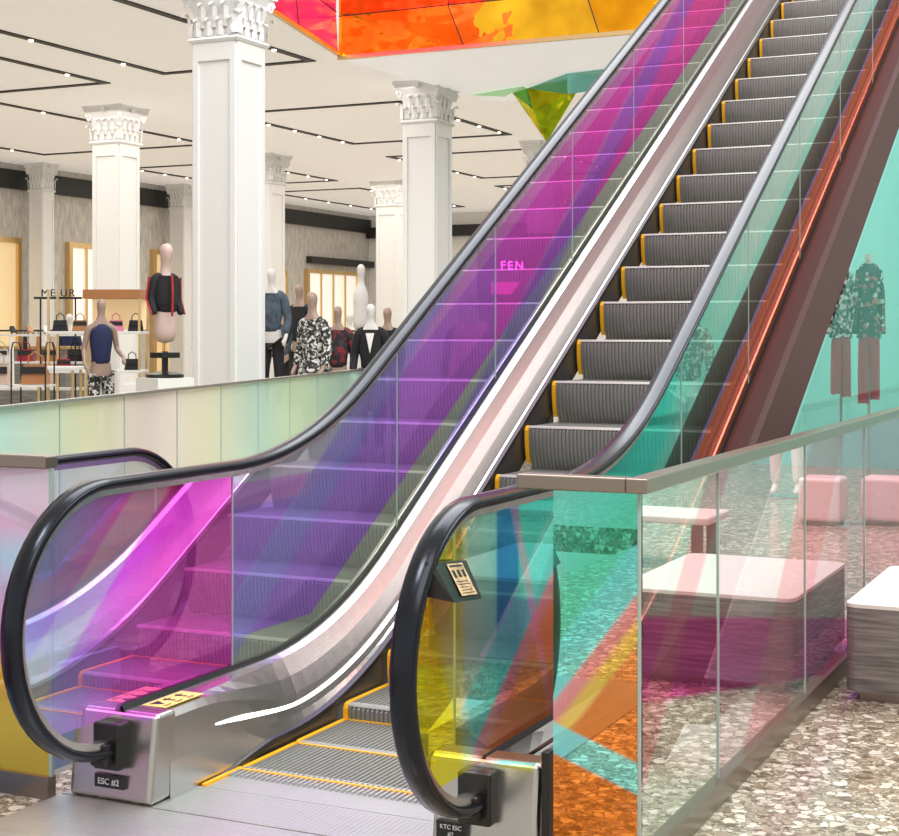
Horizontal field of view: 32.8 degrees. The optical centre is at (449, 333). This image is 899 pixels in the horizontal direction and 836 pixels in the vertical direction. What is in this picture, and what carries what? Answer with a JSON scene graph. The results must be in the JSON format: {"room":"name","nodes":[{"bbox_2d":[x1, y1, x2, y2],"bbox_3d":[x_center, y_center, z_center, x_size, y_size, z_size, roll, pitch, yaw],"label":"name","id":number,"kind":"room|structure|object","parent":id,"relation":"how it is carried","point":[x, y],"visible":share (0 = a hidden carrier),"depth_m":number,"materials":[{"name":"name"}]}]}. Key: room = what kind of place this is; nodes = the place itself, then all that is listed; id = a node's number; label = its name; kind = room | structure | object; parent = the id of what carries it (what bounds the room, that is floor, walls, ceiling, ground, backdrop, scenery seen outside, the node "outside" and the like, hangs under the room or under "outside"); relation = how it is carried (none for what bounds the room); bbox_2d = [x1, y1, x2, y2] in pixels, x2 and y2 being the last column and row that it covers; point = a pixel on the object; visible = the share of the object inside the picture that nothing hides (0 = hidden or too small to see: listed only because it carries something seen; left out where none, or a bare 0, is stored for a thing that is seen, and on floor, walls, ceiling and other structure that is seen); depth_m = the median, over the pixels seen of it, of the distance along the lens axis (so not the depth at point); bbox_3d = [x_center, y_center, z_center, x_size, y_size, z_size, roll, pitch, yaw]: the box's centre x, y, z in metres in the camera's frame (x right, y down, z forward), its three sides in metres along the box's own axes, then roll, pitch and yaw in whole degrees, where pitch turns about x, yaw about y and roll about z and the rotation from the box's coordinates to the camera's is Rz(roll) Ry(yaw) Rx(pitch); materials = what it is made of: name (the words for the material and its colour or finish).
{"room":"department store","nodes":[
{"label":"department store","id":0,"kind":"room"},
{"bbox_2d":[0,763,72,795],"bbox_3d":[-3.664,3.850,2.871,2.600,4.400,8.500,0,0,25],"label":"floor","id":1,"kind":"structure","parent":0,"point":[69,766],"depth_m":6.51,"materials":[{"name":"white stone"}]},
{"bbox_2d":[0,162,368,377],"bbox_3d":[-13.352,-1.200,27.305,0.200,5.300,50.200,0,0,25],"label":"wall","id":2,"kind":"structure","parent":0,"point":[72,215],"depth_m":38.82,"materials":[{"name":"beige paint"}]},
{"bbox_2d":[0,236,21,345],"bbox_3d":[-10.356,-0.360,33.245,0.140,3.620,2.940,0,0,25],"label":"door","id":3,"kind":"structure","parent":2,"relation":"in","point":[10,247],"depth_m":34.32,"materials":[{"name":"brown"}]},
{"bbox_2d":[65,242,91,340],"bbox_3d":[-8.497,-0.360,37.177,0.140,3.620,2.440,0,0,25],"label":"door","id":4,"kind":"structure","parent":2,"relation":"in","point":[78,256],"depth_m":36.45,"materials":[{"name":"white"}]},
{"bbox_2d":[150,249,169,372],"bbox_3d":[-7.236,-0.360,39.844,0.140,3.620,1.740,0,0,25],"label":"door","id":5,"kind":"structure","parent":2,"relation":"in","point":[155,261],"depth_m":39.09,"materials":[{"name":"brown"}]},
{"bbox_2d":[0,168,370,232],"bbox_3d":[-9.422,-3.485,35.291,0.080,0.430,32.000,0,0,25],"label":"trim","id":6,"kind":"structure","parent":2,"relation":"attached to","point":[9,178],"depth_m":39.10,"materials":[{"name":"black"}]},
{"bbox_2d":[285,270,287,296],"bbox_3d":[-5.527,-0.210,43.461,0.140,3.320,3.340,0,0,25],"label":"door","id":7,"kind":"structure","parent":2,"relation":"in","point":[286,271],"depth_m":44.87,"materials":[{"name":"white"}]},
{"bbox_2d":[304,269,357,328],"bbox_3d":[-3.625,-0.260,47.484,0.140,3.420,3.240,0,0,25],"label":"window","id":8,"kind":"structure","parent":2,"relation":"in","point":[332,288],"depth_m":47.42,"materials":[{"name":"white"}]},
{"bbox_2d":[0,0,582,215],"bbox_3d":[3.510,-3.925,19.335,37.500,0.150,50.200,0,0,25],"label":"ceiling","id":9,"kind":"structure","parent":0,"point":[112,29],"depth_m":25.63,"materials":[{"name":"white paint"}]},
{"bbox_2d":[0,56,110,92],"bbox_3d":[-8.356,-3.830,19.855,2.710,0.040,9.110,0,0,25],"label":"ceiling track","id":10,"kind":"object","parent":9,"relation":"attached to","point":[97,82],"visible":1,"depth_m":23.08,"materials":[{"name":"black metal"}]},
{"bbox_2d":[0,102,191,155],"bbox_3d":[-8.923,-3.830,27.313,4.310,0.040,10.110,0,0,25],"label":"ceiling track","id":11,"kind":"object","parent":9,"relation":"attached to","point":[1,103],"visible":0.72,"depth_m":29.79,"materials":[{"name":"black metal"}]},
{"bbox_2d":[0,0,315,74],"bbox_3d":[-5.153,-3.830,17.623,2.610,0.040,9.810,0,0,25],"label":"ceiling track","id":12,"kind":"object","parent":9,"relation":"attached to","point":[303,59],"visible":0.79,"depth_m":20.64,"materials":[{"name":"black metal"}]},
{"bbox_2d":[140,164,337,183],"bbox_3d":[-5.131,-3.830,36.858,3.010,0.040,4.610,0,0,25],"label":"ceiling track","id":13,"kind":"object","parent":9,"relation":"attached to","point":[141,168],"visible":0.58,"depth_m":36.79,"materials":[{"name":"black metal"}]},
{"bbox_2d":[270,0,339,55],"bbox_3d":[-1.890,-4.875,19.110,0.066,2.150,3.578,0,0,12],"label":"fascia","id":14,"kind":"object","parent":9,"relation":"attached to","point":[316,20],"visible":1,"depth_m":19.78,"materials":[{"name":"pink glass"}]},
{"bbox_2d":[285,188,464,209],"bbox_3d":[-2.242,-3.830,43.788,2.910,0.040,6.610,0,0,25],"label":"ceiling track","id":15,"kind":"object","parent":9,"relation":"attached to","point":[341,188],"visible":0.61,"depth_m":42.74,"materials":[{"name":"black metal"}]},
{"bbox_2d":[265,100,511,144],"bbox_3d":[-1.380,-3.830,28.061,3.510,0.040,4.710,0,0,25],"label":"ceiling track","id":16,"kind":"object","parent":9,"relation":"attached to","point":[502,133],"visible":0.7,"depth_m":28.32,"materials":[{"name":"black metal"}]},
{"bbox_2d":[385,149,520,178],"bbox_3d":[1.338,-3.830,34.630,3.610,0.040,5.110,0,0,25],"label":"ceiling track","id":17,"kind":"object","parent":9,"relation":"attached to","point":[392,157],"visible":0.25,"depth_m":33.16,"materials":[{"name":"black metal"}]},
{"bbox_2d":[342,35,630,100],"bbox_3d":[7.094,-3.800,19.255,16.950,0.100,4.280,0,0,25],"label":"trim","id":18,"kind":"structure","parent":9,"relation":"attached to","point":[487,69],"depth_m":21.18,"materials":[{"name":"white paint"}]},
{"bbox_2d":[473,69,603,140],"bbox_3d":[2.214,-3.350,22.332,1.297,0.780,4.875,0,0,-38],"label":"glass canopy","id":19,"kind":"object","parent":18,"relation":"hanging from","point":[545,103],"visible":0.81,"depth_m":23.44,"materials":[{"name":"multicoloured glass"}]},
{"bbox_2d":[337,0,658,59],"bbox_3d":[6.143,-4.826,17.267,16.970,2.152,0.125,0,0,25],"label":"glass panel","id":20,"kind":"object","parent":9,"relation":"attached to","point":[367,28],"visible":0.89,"depth_m":20.05,"materials":[{"name":"orange glass"}]},
{"bbox_2d":[495,185,510,188],"bbox_3d":[4.436,-3.830,41.185,4.610,0.040,5.610,0,0,25],"label":"ceiling track","id":21,"kind":"object","parent":9,"relation":"attached to","point":[499,186],"visible":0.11,"depth_m":39.68,"materials":[{"name":"black"}]},
{"bbox_2d":[0,417,898,835],"bbox_3d":[3.510,1.550,19.335,37.500,0.200,50.200,0,0,25],"label":"floor","id":22,"kind":"structure","parent":0,"point":[836,773],"depth_m":4.93,"materials":[{"name":"stone"}]},
{"bbox_2d":[0,342,55,403],"bbox_3d":[-4.113,0.761,14.500,0.680,1.378,0.336,0,0,0],"label":"rack","id":23,"kind":"object","parent":22,"relation":"on","point":[10,385],"visible":0.52,"depth_m":14.42,"materials":[{"name":"black metal"}]},
{"bbox_2d":[0,353,9,383],"bbox_3d":[-4.293,0.317,14.497,0.264,0.317,0.116,0,0,0],"label":"handbag","id":24,"kind":"object","parent":23,"relation":"on","point":[4,368],"visible":0.96,"depth_m":14.45,"materials":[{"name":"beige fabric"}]},
{"bbox_2d":[20,351,49,383],"bbox_3d":[-3.933,0.317,14.497,0.264,0.317,0.116,0,0,0],"label":"handbag","id":25,"kind":"object","parent":23,"relation":"on","point":[31,373],"visible":0.98,"depth_m":14.45,"materials":[{"name":"brown leather"}]},
{"bbox_2d":[0,453,56,799],"bbox_3d":[-1.383,0.915,4.835,0.326,1.070,0.060,0,0,25],"label":"guardrail","id":26,"kind":"object","parent":22,"relation":"on","point":[13,781],"visible":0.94,"depth_m":4.78,"materials":[{"name":"brown metal"}]},
{"bbox_2d":[0,330,59,398],"bbox_3d":[-6.251,0.693,22.500,1.028,1.514,0.029,0,0,0],"label":"rail","id":27,"kind":"object","parent":22,"relation":"on","point":[0,330],"visible":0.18,"depth_m":22.49,"materials":[{"name":"black metal"}]},
{"bbox_2d":[9,337,13,383],"bbox_3d":[-6.451,0.383,22.500,0.080,0.835,0.400,0,0,-17],"label":"garment","id":28,"kind":"object","parent":27,"relation":"hanging from","point":[11,340],"visible":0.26,"depth_m":22.35,"materials":[{"name":"fabric"}]},
{"bbox_2d":[22,337,26,366],"bbox_3d":[-6.251,0.383,22.500,0.080,0.835,0.400,0,0,-17],"label":"garment","id":29,"kind":"object","parent":27,"relation":"hanging from","point":[24,338],"visible":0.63,"depth_m":22.36,"materials":[{"name":"black fabric"}]},
{"bbox_2d":[36,332,39,360],"bbox_3d":[-6.051,0.383,22.500,0.080,0.835,0.400,0,0,-17],"label":"garment","id":30,"kind":"object","parent":27,"relation":"hanging from","point":[37,338],"visible":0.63,"depth_m":22.36,"materials":[{"name":"orange fabric"}]},
{"bbox_2d":[50,337,55,386],"bbox_3d":[-5.851,0.383,22.500,0.080,0.835,0.400,0,0,-17],"label":"garment","id":31,"kind":"object","parent":27,"relation":"hanging from","point":[51,338],"visible":0.25,"depth_m":22.33,"materials":[{"name":"beige fabric"}]},
{"bbox_2d":[24,162,59,345],"bbox_3d":[-9.217,-1.200,34.531,0.560,5.300,0.560,0,0,25],"label":"column","id":32,"kind":"structure","parent":22,"relation":"on","point":[41,181],"depth_m":34.38,"materials":[{"name":"white paint"}]},
{"bbox_2d":[0,346,83,404],"bbox_3d":[-7.168,0.825,25.500,2.460,1.250,0.660,0,0,25],"label":"display table","id":33,"kind":"object","parent":22,"relation":"on","point":[65,378],"depth_m":25.01,"materials":[{"name":"grey wood"}]},
{"bbox_2d":[0,334,90,396],"bbox_3d":[-4.982,0.725,18.500,1.270,1.450,0.360,0,0,0],"label":"display shelf","id":34,"kind":"object","parent":22,"relation":"on","point":[88,352],"visible":0.28,"depth_m":18.32,"materials":[{"name":"gold metal"}]},
{"bbox_2d":[0,341,9,360],"bbox_3d":[-5.432,0.207,18.498,0.204,0.245,0.089,0,0,0],"label":"handbag","id":35,"kind":"object","parent":34,"relation":"on","point":[4,351],"visible":0.92,"depth_m":18.46,"materials":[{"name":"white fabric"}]},
{"bbox_2d":[9,326,17,333],"bbox_3d":[-5.281,-0.050,18.499,0.068,0.098,0.201,0,0,-29],"label":"shoe","id":36,"kind":"object","parent":34,"relation":"on","point":[12,329],"visible":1,"depth_m":18.47,"materials":[{"name":"black fabric"}]},
{"bbox_2d":[17,341,34,360],"bbox_3d":[-5.132,0.207,18.498,0.204,0.245,0.089,0,0,0],"label":"handbag","id":37,"kind":"object","parent":34,"relation":"on","point":[25,352],"visible":0.81,"depth_m":18.46,"materials":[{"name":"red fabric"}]},
{"bbox_2d":[26,326,34,333],"bbox_3d":[-5.081,-0.050,18.499,0.068,0.098,0.201,0,0,-29],"label":"shoe","id":38,"kind":"object","parent":34,"relation":"on","point":[28,328],"visible":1,"depth_m":18.47,"materials":[{"name":"brown leather"}]},
{"bbox_2d":[42,326,46,333],"bbox_3d":[-4.881,-0.050,18.499,0.068,0.098,0.201,0,0,-29],"label":"shoe","id":39,"kind":"object","parent":34,"relation":"on","point":[44,328],"visible":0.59,"depth_m":18.49,"materials":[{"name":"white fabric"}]},
{"bbox_2d":[42,341,55,360],"bbox_3d":[-4.832,0.207,18.498,0.204,0.245,0.089,0,0,0],"label":"handbag","id":40,"kind":"object","parent":34,"relation":"on","point":[51,350],"visible":0.36,"depth_m":18.46,"materials":[{"name":"brown leather"}]},
{"bbox_2d":[67,341,81,360],"bbox_3d":[-4.532,0.207,18.498,0.204,0.245,0.089,0,0,0],"label":"handbag","id":41,"kind":"object","parent":34,"relation":"on","point":[71,352],"visible":0.7,"depth_m":18.46,"materials":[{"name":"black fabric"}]},
{"bbox_2d":[34,289,81,400],"bbox_3d":[-4.484,0.469,17.500,0.540,1.962,0.060,0,0,0],"label":"sign","id":42,"kind":"object","parent":22,"relation":"on","point":[42,290],"visible":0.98,"depth_m":17.49,"materials":[{"name":"black metal"}]},
{"bbox_2d":[37,366,83,401],"bbox_3d":[-3.977,0.890,15.600,0.400,1.120,0.400,0,0,0],"label":"display table","id":43,"kind":"object","parent":22,"relation":"on","point":[72,369],"visible":0.32,"depth_m":15.42,"materials":[{"name":"white"}]},
{"bbox_2d":[60,314,81,345],"bbox_3d":[-6.706,0.549,27.000,0.505,1.808,0.320,0,0,25],"label":"mannequin","id":44,"kind":"object","parent":22,"relation":"on","point":[64,340],"visible":0.17,"depth_m":26.93},
{"bbox_2d":[46,289,148,399],"bbox_3d":[-3.911,0.480,17.000,1.040,1.940,0.440,0,0,0],"label":"display shelf","id":45,"kind":"object","parent":22,"relation":"on","point":[123,302],"visible":0.57,"depth_m":16.99,"materials":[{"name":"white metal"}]},
{"bbox_2d":[52,313,67,330],"bbox_3d":[-4.330,-0.135,16.998,0.173,0.207,0.076,0,0,-11],"label":"handbag","id":46,"kind":"object","parent":45,"relation":"on","point":[58,325],"visible":0.88,"depth_m":16.97,"materials":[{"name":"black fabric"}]},
{"bbox_2d":[56,351,70,365],"bbox_3d":[-4.290,0.295,16.998,0.173,0.207,0.076,0,0,-11],"label":"handbag","id":47,"kind":"object","parent":45,"relation":"on","point":[60,362],"visible":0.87,"depth_m":16.97,"materials":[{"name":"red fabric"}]},
{"bbox_2d":[72,313,86,330],"bbox_3d":[-4.110,-0.135,16.998,0.173,0.207,0.076,0,0,-11],"label":"handbag","id":48,"kind":"object","parent":45,"relation":"on","point":[78,325],"visible":0.88,"depth_m":16.97,"materials":[{"name":"brown leather"}]},
{"bbox_2d":[109,313,123,330],"bbox_3d":[-3.710,-0.135,16.998,0.173,0.207,0.076,0,0,-11],"label":"handbag","id":49,"kind":"object","parent":45,"relation":"on","point":[118,324],"visible":0.8,"depth_m":16.98,"materials":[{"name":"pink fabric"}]},
{"bbox_2d":[124,351,137,369],"bbox_3d":[-3.530,0.295,16.998,0.173,0.207,0.076,0,0,-11],"label":"handbag","id":50,"kind":"object","parent":45,"relation":"on","point":[131,364],"visible":0.76,"depth_m":16.97,"materials":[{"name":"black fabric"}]},
{"bbox_2d":[128,313,143,330],"bbox_3d":[-3.490,-0.135,16.998,0.173,0.207,0.076,0,0,-11],"label":"handbag","id":51,"kind":"object","parent":45,"relation":"on","point":[133,324],"visible":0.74,"depth_m":16.97,"materials":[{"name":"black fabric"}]},
{"bbox_2d":[81,299,125,395],"bbox_3d":[-3.224,0.377,14.235,0.383,1.410,0.400,0,0,-26],"label":"mannequin","id":52,"kind":"object","parent":22,"relation":"on","point":[101,333],"visible":0.55,"depth_m":14.24},
{"bbox_2d":[82,103,149,394],"bbox_3d":[-5.674,-1.200,25.998,0.806,5.300,0.806,0,0,25],"label":"column","id":53,"kind":"structure","parent":22,"relation":"on","point":[115,144],"depth_m":25.79,"materials":[{"name":"white paint"}]},
{"bbox_2d":[136,377,193,390],"bbox_3d":[-2.607,0.925,14.000,0.340,1.049,0.400,0,0,44],"label":"plinth","id":54,"kind":"object","parent":22,"relation":"on","point":[142,384],"visible":0.21,"depth_m":13.87,"materials":[{"name":"white paint"}]},
{"bbox_2d":[145,243,185,377],"bbox_3d":[-2.603,-0.216,13.996,0.344,1.229,0.344,0,0,-1],"label":"torso form","id":55,"kind":"object","parent":22,"relation":"on","point":[163,297],"visible":1,"depth_m":13.92,"materials":[{"name":"brown fabric"}]},
{"bbox_2d":[165,183,191,377],"bbox_3d":[-6.909,-1.200,39.413,0.616,5.300,0.616,0,0,25],"label":"column","id":56,"kind":"structure","parent":22,"relation":"on","point":[180,204],"depth_m":39.24,"materials":[{"name":"white paint"}]},
{"bbox_2d":[0,368,364,598],"bbox_3d":[-1.830,0.922,12.343,0.054,1.055,10.621,0,0,9],"label":"guardrail","id":57,"kind":"object","parent":22,"relation":"on","point":[185,426],"visible":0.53,"depth_m":10.71,"materials":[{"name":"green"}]},
{"bbox_2d":[0,786,433,835],"bbox_3d":[-1.049,1.447,3.678,1.280,0.006,2.395,0,0,25],"label":"plate","id":58,"kind":"object","parent":22,"relation":"on","point":[199,811],"visible":0.81,"depth_m":4.55,"materials":[{"name":"metal"}]},
{"bbox_2d":[181,0,277,384],"bbox_3d":[-2.456,-1.200,17.011,0.829,5.300,0.829,0,0,25],"label":"column","id":59,"kind":"structure","parent":22,"relation":"on","point":[227,42],"depth_m":16.80,"materials":[{"name":"white paint"}]},
{"bbox_2d":[189,344,273,377],"bbox_3d":[-4.071,0.825,29.000,1.660,1.250,0.660,0,0,25],"label":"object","id":60,"kind":"structure","parent":22,"relation":"on","point":[271,374],"depth_m":28.71,"materials":[{"name":"white paint"}]},
{"bbox_2d":[265,269,291,377],"bbox_3d":[-2.207,0.093,19.000,0.505,1.808,0.320,0,0,14],"label":"mannequin","id":61,"kind":"object","parent":22,"relation":"on","point":[277,305],"visible":0.5,"depth_m":18.92},
{"bbox_2d":[265,152,292,292],"bbox_3d":[-3.948,-1.200,32.925,0.829,5.300,0.829,0,0,25],"label":"column","id":62,"kind":"structure","parent":22,"relation":"on","point":[275,164],"depth_m":32.74,"materials":[{"name":"white paint"}]},
{"bbox_2d":[271,316,292,375],"bbox_3d":[-2.599,0.452,24.000,0.505,1.808,0.320,0,0,25],"label":"mannequin","id":63,"kind":"object","parent":22,"relation":"on","point":[288,346],"visible":0.09,"depth_m":23.91},
{"bbox_2d":[283,284,307,375],"bbox_3d":[-2.055,0.224,21.000,0.505,1.808,0.320,0,0,25],"label":"mannequin","id":64,"kind":"object","parent":22,"relation":"on","point":[299,309],"visible":0.18,"depth_m":20.95},
{"bbox_2d":[291,292,331,375],"bbox_3d":[-1.519,0.438,17.000,0.505,1.808,0.400,0,0,37],"label":"mannequin","id":65,"kind":"object","parent":22,"relation":"on","point":[314,339],"visible":0.54,"depth_m":16.91},
{"bbox_2d":[329,306,353,371],"bbox_3d":[-1.423,0.549,19.500,0.505,1.808,0.320,0,0,8],"label":"mannequin","id":66,"kind":"object","parent":22,"relation":"on","point":[342,336],"visible":0.18,"depth_m":19.42},
{"bbox_2d":[346,313,355,333],"bbox_3d":[-1.693,0.549,26.000,0.505,1.808,0.320,0,0,25],"label":"mannequin","id":67,"kind":"object","parent":22,"relation":"on","point":[349,317],"visible":0.04,"depth_m":25.95},
{"bbox_2d":[347,354,360,369],"bbox_3d":[-1.216,0.861,21.000,0.400,1.178,0.340,0,0,-3],"label":"plinth","id":68,"kind":"object","parent":22,"relation":"on","point":[348,358],"visible":0.02,"depth_m":20.82,"materials":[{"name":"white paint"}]},
{"bbox_2d":[349,264,368,353],"bbox_3d":[-1.216,-0.344,21.000,0.340,1.229,0.340,0,0,-3],"label":"torso form","id":69,"kind":"object","parent":22,"relation":"on","point":[360,297],"visible":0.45,"depth_m":20.94,"materials":[{"name":"white plastic"}]},
{"bbox_2d":[349,304,388,371],"bbox_3d":[-0.925,0.549,18.000,0.505,1.808,0.400,0,0,2],"label":"mannequin","id":70,"kind":"object","parent":22,"relation":"on","point":[367,341],"visible":0.34,"depth_m":17.94},
{"bbox_2d":[369,180,402,327],"bbox_3d":[-1.436,-1.200,38.706,0.896,5.300,0.896,0,0,25],"label":"column","id":71,"kind":"structure","parent":22,"relation":"on","point":[388,201],"depth_m":38.44,"materials":[{"name":"white paint"}]},
{"bbox_2d":[382,308,396,337],"bbox_3d":[-0.825,0.549,20.500,0.505,1.808,0.320,0,0,25],"label":"mannequin","id":72,"kind":"object","parent":22,"relation":"on","point":[387,313],"visible":0.06,"depth_m":20.44},
{"bbox_2d":[392,80,458,319],"bbox_3d":[-0.340,-1.200,23.477,0.806,5.300,0.806,0,0,25],"label":"column","id":73,"kind":"structure","parent":22,"relation":"on","point":[427,112],"depth_m":23.26,"materials":[{"name":"white paint"}]},
{"bbox_2d":[0,0,898,835],"bbox_3d":[1.848,-1.884,9.384,1.580,7.113,11.847,0,0,25],"label":"escalator","id":74,"kind":"object","parent":22,"relation":"on","point":[354,610],"visible":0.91,"depth_m":6.17,"materials":[{"name":"purple glass"}]},
{"bbox_2d":[217,603,397,724],"bbox_3d":[-0.427,1.129,5.738,0.019,0.406,1.650,0,0,24],"label":"light","id":75,"kind":"object","parent":74,"relation":"attached to","point":[364,659],"depth_m":5.68,"materials":[{"name":"white"}]},
{"bbox_2d":[449,564,474,593],"bbox_3d":[0.033,0.633,3.957,0.042,0.076,0.083,0,0,25],"label":"print","id":76,"kind":"object","parent":74,"relation":"attached to","point":[459,576],"depth_m":3.95,"materials":[{"name":"beige paper"}]},
{"bbox_2d":[519,139,545,167],"bbox_3d":[1.919,-1.200,30.595,0.806,5.300,0.806,0,0,25],"label":"column","id":77,"kind":"structure","parent":22,"relation":"on","point":[530,148],"depth_m":30.38,"materials":[{"name":"white paint"}]},
{"bbox_2d":[517,406,898,835],"bbox_3d":[2.118,0.915,7.814,0.370,1.070,8.280,0,0,25],"label":"guardrail","id":78,"kind":"object","parent":22,"relation":"on","point":[754,556],"visible":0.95,"depth_m":4.53,"materials":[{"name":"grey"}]},
{"bbox_2d":[826,270,853,421],"bbox_3d":[3.126,0.415,12.200,0.300,2.070,0.295,0,0,-9],"label":"dressed form","id":79,"kind":"object","parent":22,"relation":"on","point":[839,330],"visible":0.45,"depth_m":12.17,"materials":[{"name":"teal fabric"}]},
{"bbox_2d":[851,253,885,414],"bbox_3d":[3.212,0.415,11.700,0.300,2.070,0.296,0,0,14],"label":"dressed form","id":80,"kind":"object","parent":22,"relation":"on","point":[868,290],"visible":0.84,"depth_m":11.67,"materials":[{"name":"teal fabric"}]},
{"bbox_2d":[847,566,898,702],"bbox_3d":[2.136,1.258,6.379,0.750,0.385,1.100,0,0,25],"label":"bench","id":81,"kind":"object","parent":22,"relation":"on","point":[872,612],"visible":1,"depth_m":6.01,"materials":[{"name":"grey wood"}]},
{"bbox_2d":[369,211,660,379],"bbox_3d":[14.193,-1.200,41.937,37.500,5.300,0.200,0,0,25],"label":"wall","id":82,"kind":"structure","parent":0,"point":[458,218],"depth_m":48.44,"materials":[{"name":"white paint"}]},
{"bbox_2d":[306,224,479,267],"bbox_3d":[0.729,-2.800,45.978,9.300,1.300,4.000,0,0,25],"label":"trim","id":83,"kind":"structure","parent":82,"relation":"attached to","point":[463,229],"depth_m":48.08,"materials":[{"name":"black"}]},
{"bbox_2d":[790,129,898,434],"bbox_3d":[7.978,-1.200,14.983,9.700,5.300,0.150,0,0,25],"label":"wall","id":84,"kind":"structure","parent":0,"point":[879,237],"depth_m":16.47,"materials":[{"name":"teal paint"}]},
{"bbox_3d":[-3.655,6.100,2.867,2.420,0.100,8.300,0,0,25],"label":"floor","id":85,"kind":"structure","parent":0,"visible":0},
{"bbox_2d":[0,447,172,772],"bbox_3d":[-3.156,2.663,3.361,1.580,4.445,7.140,0,0,25],"label":"glass railing","id":86,"kind":"object","parent":85,"relation":"on","point":[17,750],"visible":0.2,"depth_m":5.29,"materials":[{"name":"multicoloured glass"}]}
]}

